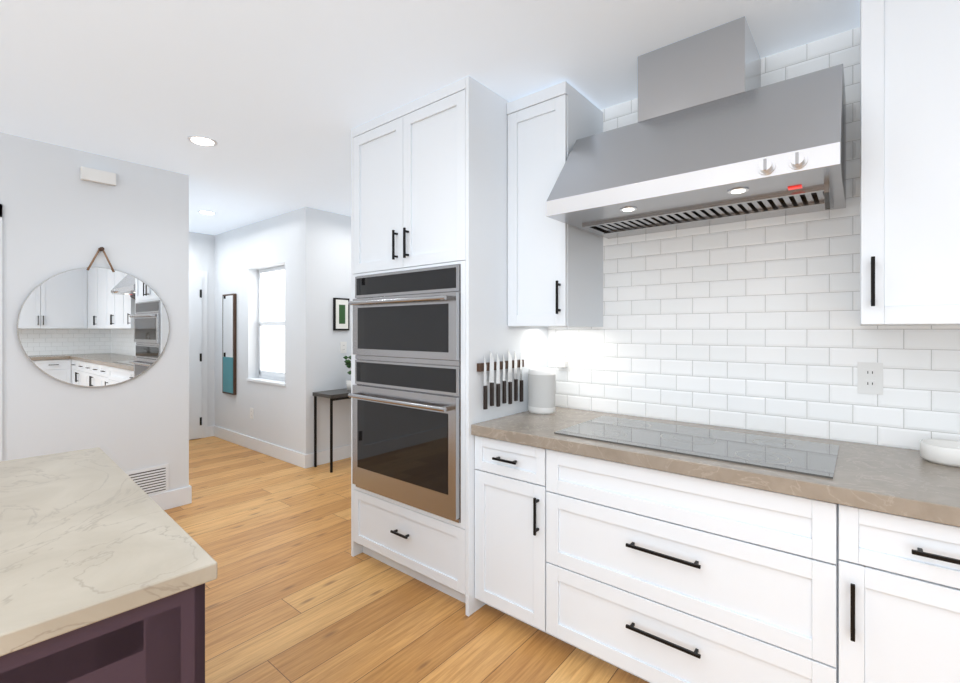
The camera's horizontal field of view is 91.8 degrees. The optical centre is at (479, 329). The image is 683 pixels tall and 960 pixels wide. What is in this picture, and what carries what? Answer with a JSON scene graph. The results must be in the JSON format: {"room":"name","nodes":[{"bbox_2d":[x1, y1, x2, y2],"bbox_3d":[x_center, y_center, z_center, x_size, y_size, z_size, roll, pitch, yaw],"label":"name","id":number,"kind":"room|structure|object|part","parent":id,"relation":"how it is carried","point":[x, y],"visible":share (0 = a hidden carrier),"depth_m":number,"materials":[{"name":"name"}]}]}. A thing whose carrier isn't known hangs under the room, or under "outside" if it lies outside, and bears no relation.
{"room":"kitchen","nodes":[
{"label":"kitchen","id":0,"kind":"room"},
{"bbox_2d":[0,132,188,490],"bbox_3d":[-3.901,0.077,1.765,0.170,2.585,4.976,0,0,39],"label":"wall","id":1,"kind":"structure","parent":0,"point":[59,216],"depth_m":3.21,"materials":[{"name":"white paint"}]},
{"bbox_2d":[0,204,1,461],"bbox_3d":[-3.273,0.300,2.459,0.020,2.140,1.045,0,0,39],"label":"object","id":2,"kind":"structure","parent":1,"relation":"attached to","point":[0,332],"depth_m":2.85,"materials":[{"name":"white"}]},
{"bbox_3d":[-2.625,-0.086,3.222,0.047,0.968,0.830,0,0,39],"label":"round mirror","id":3,"kind":"part","parent":1,"relation":"part of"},
{"bbox_2d":[80,166,115,185],"bbox_3d":[-2.638,-1.058,3.215,0.037,0.085,0.190,0,0,39],"label":"door chime","id":4,"kind":"object","parent":1,"relation":"attached to","point":[97,176],"visible":1,"depth_m":3.20,"materials":[{"name":"white plastic"}]},
{"bbox_2d":[125,464,168,495],"bbox_3d":[-2.464,1.140,3.448,0.009,0.230,0.270,0,0,39],"label":"return air vent","id":5,"kind":"object","parent":1,"relation":"attached to","point":[153,480],"visible":0.65,"depth_m":3.47,"materials":[{"name":"white metal"}]},
{"bbox_2d":[189,232,214,425],"bbox_3d":[-3.804,0.077,5.626,0.120,2.585,1.354,0,0,39],"label":"wall","id":6,"kind":"structure","parent":0,"point":[201,252],"depth_m":5.95,"materials":[{"name":"white paint"}]},
{"bbox_2d":[189,275,201,439],"bbox_3d":[-3.738,0.346,5.510,0.121,2.024,0.822,0,0,39],"label":"hall door","id":7,"kind":"structure","parent":6,"relation":"in","point":[195,357],"depth_m":5.78,"materials":[{"name":"white wood"}]},
{"bbox_2d":[189,270,206,437],"bbox_3d":[-3.781,0.315,5.545,0.018,2.110,0.970,0,0,39],"label":"door frame","id":8,"kind":"structure","parent":6,"relation":"attached to","point":[203,274],"depth_m":5.89,"materials":[{"name":"white wood"}]},
{"bbox_2d":[190,426,212,439],"bbox_3d":[-3.760,1.302,5.573,0.015,0.135,1.020,0,0,39],"label":"baseboard","id":9,"kind":"structure","parent":6,"relation":"attached to","point":[209,428],"depth_m":5.94,"materials":[{"name":"white wood"}]},
{"bbox_2d":[215,207,319,453],"bbox_3d":[-2.522,0.077,5.359,2.200,2.585,0.160,0,0,39],"label":"wall","id":10,"kind":"structure","parent":0,"point":[283,415],"depth_m":4.98,"materials":[{"name":"white paint"}]},
{"bbox_2d":[222,294,235,394],"bbox_3d":[-3.057,0.177,5.668,0.320,1.215,0.034,0,0,39],"label":"art","id":11,"kind":"object","parent":10,"relation":"attached to","point":[228,343],"visible":1,"depth_m":5.62,"materials":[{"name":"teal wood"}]},
{"bbox_2d":[250,408,253,418],"bbox_3d":[-2.614,0.960,5.325,0.075,0.120,0.008,0,0,39],"label":"outlet","id":12,"kind":"object","parent":10,"relation":"attached to","point":[251,413],"visible":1,"depth_m":5.31,"materials":[{"name":"white plastic"}]},
{"bbox_2d":[213,425,307,468],"bbox_3d":[-2.571,1.302,5.286,2.215,0.135,0.019,0,0,39],"label":"baseboard","id":13,"kind":"structure","parent":10,"relation":"attached to","point":[299,459],"depth_m":5.12,"materials":[{"name":"white wood"}]},
{"bbox_2d":[246,265,285,386],"bbox_3d":[-2.318,-0.053,5.182,0.880,1.297,0.170,0,0,39],"label":"window","id":14,"kind":"structure","parent":10,"relation":"in","point":[271,323],"depth_m":5.29,"materials":[{"name":"white glass"}]},
{"bbox_2d":[308,444,350,467],"bbox_3d":[-1.377,1.302,5.007,0.015,0.135,1.010,0,0,39],"label":"baseboard","id":15,"kind":"structure","parent":10,"relation":"attached to","point":[343,452],"depth_m":4.79,"materials":[{"name":"white wood"}]},
{"bbox_2d":[320,210,350,450],"bbox_3d":[-1.339,0.077,5.138,0.148,2.585,1.000,0,0,39],"label":"wall","id":16,"kind":"structure","parent":0,"point":[335,255],"depth_m":4.85,"materials":[{"name":"white paint"}]},
{"bbox_3d":[-1.458,-0.160,4.896,0.025,0.340,0.185,0,0,39],"label":"picture frame","id":17,"kind":"part","parent":16,"relation":"part of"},
{"bbox_2d":[340,342,346,352],"bbox_3d":[-1.446,0.190,4.928,0.008,0.120,0.075,0,0,39],"label":"light switch","id":18,"kind":"object","parent":16,"relation":"attached to","point":[343,347],"visible":1,"depth_m":4.92,"materials":[{"name":"white plastic"}]},
{"bbox_2d":[164,436,648,682],"bbox_3d":[-1.323,1.400,1.107,9.690,0.060,7.470,0,0,39],"label":"floor","id":19,"kind":"structure","parent":0,"point":[296,591],"depth_m":2.29,"materials":[{"name":"brown wood"}]},
{"bbox_2d":[0,583,204,682],"bbox_3d":[-1.397,0.929,0.909,1.265,0.881,1.236,0,0,43],"label":"kitchen island","id":20,"kind":"object","parent":19,"relation":"on","point":[162,640],"visible":0.19,"depth_m":0.82,"materials":[{"name":"purple wood"}]},
{"bbox_2d":[0,447,216,655],"bbox_3d":[-1.418,0.472,0.898,1.310,0.034,1.250,0,0,43],"label":"island countertop","id":21,"kind":"structure","parent":20,"relation":"on","point":[90,536],"depth_m":0.96,"materials":[{"name":"stone"}]},
{"bbox_2d":[150,485,191,509],"bbox_3d":[-3.855,1.302,1.756,0.019,0.135,4.961,0,0,39],"label":"baseboard","id":22,"kind":"structure","parent":19,"relation":"on","point":[173,498],"depth_m":3.58,"materials":[{"name":"white wood"}]},
{"bbox_2d":[313,388,350,472],"bbox_3d":[-1.266,0.998,4.871,0.320,0.745,0.880,0,0,39],"label":"console table","id":23,"kind":"object","parent":19,"relation":"on","point":[337,394],"visible":0.56,"depth_m":4.55,"materials":[{"name":"black metal"}]},
{"bbox_2d":[343,356,350,389],"bbox_3d":[-1.328,0.435,4.817,0.221,0.380,0.203,0,0,39],"label":"potted plant","id":24,"kind":"object","parent":23,"relation":"on","point":[348,365],"visible":0.46,"depth_m":4.76,"materials":[{"name":"green plant"}]},
{"bbox_2d":[348,76,547,615],"bbox_3d":[-0.201,0.079,2.756,0.972,2.582,0.810,0,0,39],"label":"tall cabinet","id":25,"kind":"object","parent":19,"relation":"on","point":[430,327],"depth_m":2.41,"materials":[{"name":"white wood"}]},
{"bbox_3d":[0.117,0.245,2.402,0.031,0.289,0.380,0,0,39],"label":"knife rail","id":26,"kind":"part","parent":25,"relation":"part of","materials":[{"name":"silver metal"}]},
{"bbox_2d":[475,436,555,637],"bbox_3d":[0.333,0.938,2.374,0.399,0.865,0.721,0,0,39],"label":"base cabinet","id":27,"kind":"object","parent":19,"relation":"on","point":[510,528],"visible":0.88,"depth_m":2.12,"materials":[{"name":"white wood"}]},
{"bbox_2d":[546,449,837,682],"bbox_3d":[0.872,0.938,1.932,0.993,0.865,0.721,0,0,39],"label":"base cabinet","id":28,"kind":"object","parent":19,"relation":"on","point":[655,576],"visible":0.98,"depth_m":1.63,"materials":[{"name":"white wood"}]},
{"bbox_2d":[838,504,959,682],"bbox_3d":[1.428,0.938,1.475,0.445,0.865,0.721,0,0,39],"label":"base cabinet","id":29,"kind":"object","parent":19,"relation":"on","point":[898,599],"visible":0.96,"depth_m":1.29,"materials":[{"name":"white wood"}]},
{"bbox_2d":[0,0,859,234],"bbox_3d":[-1.323,-1.245,1.107,9.690,0.060,7.470,0,0,39],"label":"ceiling","id":30,"kind":"structure","parent":0,"point":[277,100],"depth_m":2.14,"materials":[{"name":"white paint"}]},
{"bbox_2d":[187,135,217,146],"bbox_3d":[-1.786,-1.211,2.994,0.170,0.006,0.170,0,0,39],"label":"recessed light","id":31,"kind":"object","parent":30,"relation":"in","point":[202,140],"visible":1,"depth_m":2.98,"materials":[{"name":"white plastic"}]},
{"bbox_2d":[197,210,215,214],"bbox_3d":[-2.832,-1.211,4.824,0.170,0.006,0.170,0,0,39],"label":"recessed light","id":32,"kind":"object","parent":30,"relation":"in","point":[206,212],"visible":1,"depth_m":4.80,"materials":[{"name":"white plastic"}]},
{"bbox_2d":[548,27,959,449],"bbox_3d":[1.738,0.077,1.769,5.560,2.585,0.120,0,0,39],"label":"tiled wall","id":33,"kind":"structure","parent":0,"point":[752,325],"depth_m":2.07,"materials":[{"name":"white tile"}]},
{"bbox_2d":[507,81,602,326],"bbox_3d":[0.400,-0.605,2.495,0.349,1.180,0.451,0,0,39],"label":"upper cabinet","id":34,"kind":"object","parent":33,"relation":"attached to","point":[555,273],"visible":0.96,"depth_m":2.35,"materials":[{"name":"white wood"}]},
{"bbox_2d":[558,349,570,371],"bbox_3d":[0.480,0.180,2.692,0.078,0.125,0.050,0,0,39],"label":"outlet","id":35,"kind":"object","parent":33,"relation":"attached to","point":[564,355],"depth_m":2.69,"materials":[{"name":"white plastic"}]},
{"bbox_3d":[0.477,0.200,2.688,0.045,0.040,0.040,0,0,39],"label":"electrical outlet with charger","id":36,"kind":"part","parent":35,"relation":"part of","materials":[{"name":"white plastic"}]},
{"bbox_2d":[546,16,845,238],"bbox_3d":[0.879,-0.816,1.952,1.020,0.792,0.681,0,0,39],"label":"range hood","id":37,"kind":"object","parent":33,"relation":"attached to","point":[716,134],"visible":1,"depth_m":1.82,"materials":[{"name":"silver metal"}]},
{"bbox_2d":[857,362,882,394],"bbox_3d":[1.546,0.193,1.843,0.078,0.125,0.008,0,0,39],"label":"outlet","id":38,"kind":"object","parent":33,"relation":"attached to","point":[869,377],"visible":1,"depth_m":1.84,"materials":[{"name":"white plastic"}]},
{"bbox_2d":[860,0,959,325],"bbox_3d":[1.560,-0.605,1.541,0.465,1.180,0.451,0,0,39],"label":"upper cabinet","id":39,"kind":"object","parent":33,"relation":"attached to","point":[909,162],"visible":1,"depth_m":1.47,"materials":[{"name":"white wood"}]},
{"bbox_3d":[2.708,0.938,0.424,1.044,0.865,0.721,0,0,39],"label":"base cabinet","id":40,"kind":"object","parent":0,"visible":0},
{"bbox_2d":[471,407,959,526],"bbox_3d":[1.899,0.480,1.092,4.446,0.050,0.715,0,0,39],"label":"countertop","id":41,"kind":"structure","parent":40,"relation":"on","point":[911,483],"depth_m":1.54,"materials":[{"name":"beige stone"}]},
{"bbox_2d":[528,368,555,413],"bbox_3d":[0.339,0.335,2.555,0.158,0.240,0.126,0,0,39],"label":"speaker","id":42,"kind":"object","parent":41,"relation":"on","point":[541,389],"visible":1,"depth_m":2.50},
{"bbox_2d":[554,416,838,478],"bbox_3d":[0.857,0.452,1.916,0.972,0.006,0.500,0,0,39],"label":"cooktop","id":43,"kind":"object","parent":41,"relation":"in","point":[804,457],"visible":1,"depth_m":1.82,"materials":[{"name":"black glass"}]},
{"bbox_2d":[920,439,959,467],"bbox_3d":[1.610,0.422,1.589,0.156,0.064,0.156,0,0,39],"label":"salt bowl","id":44,"kind":"object","parent":41,"relation":"on","point":[942,452],"visible":1,"depth_m":1.57,"materials":[{"name":"white ceramic"}]}
]}

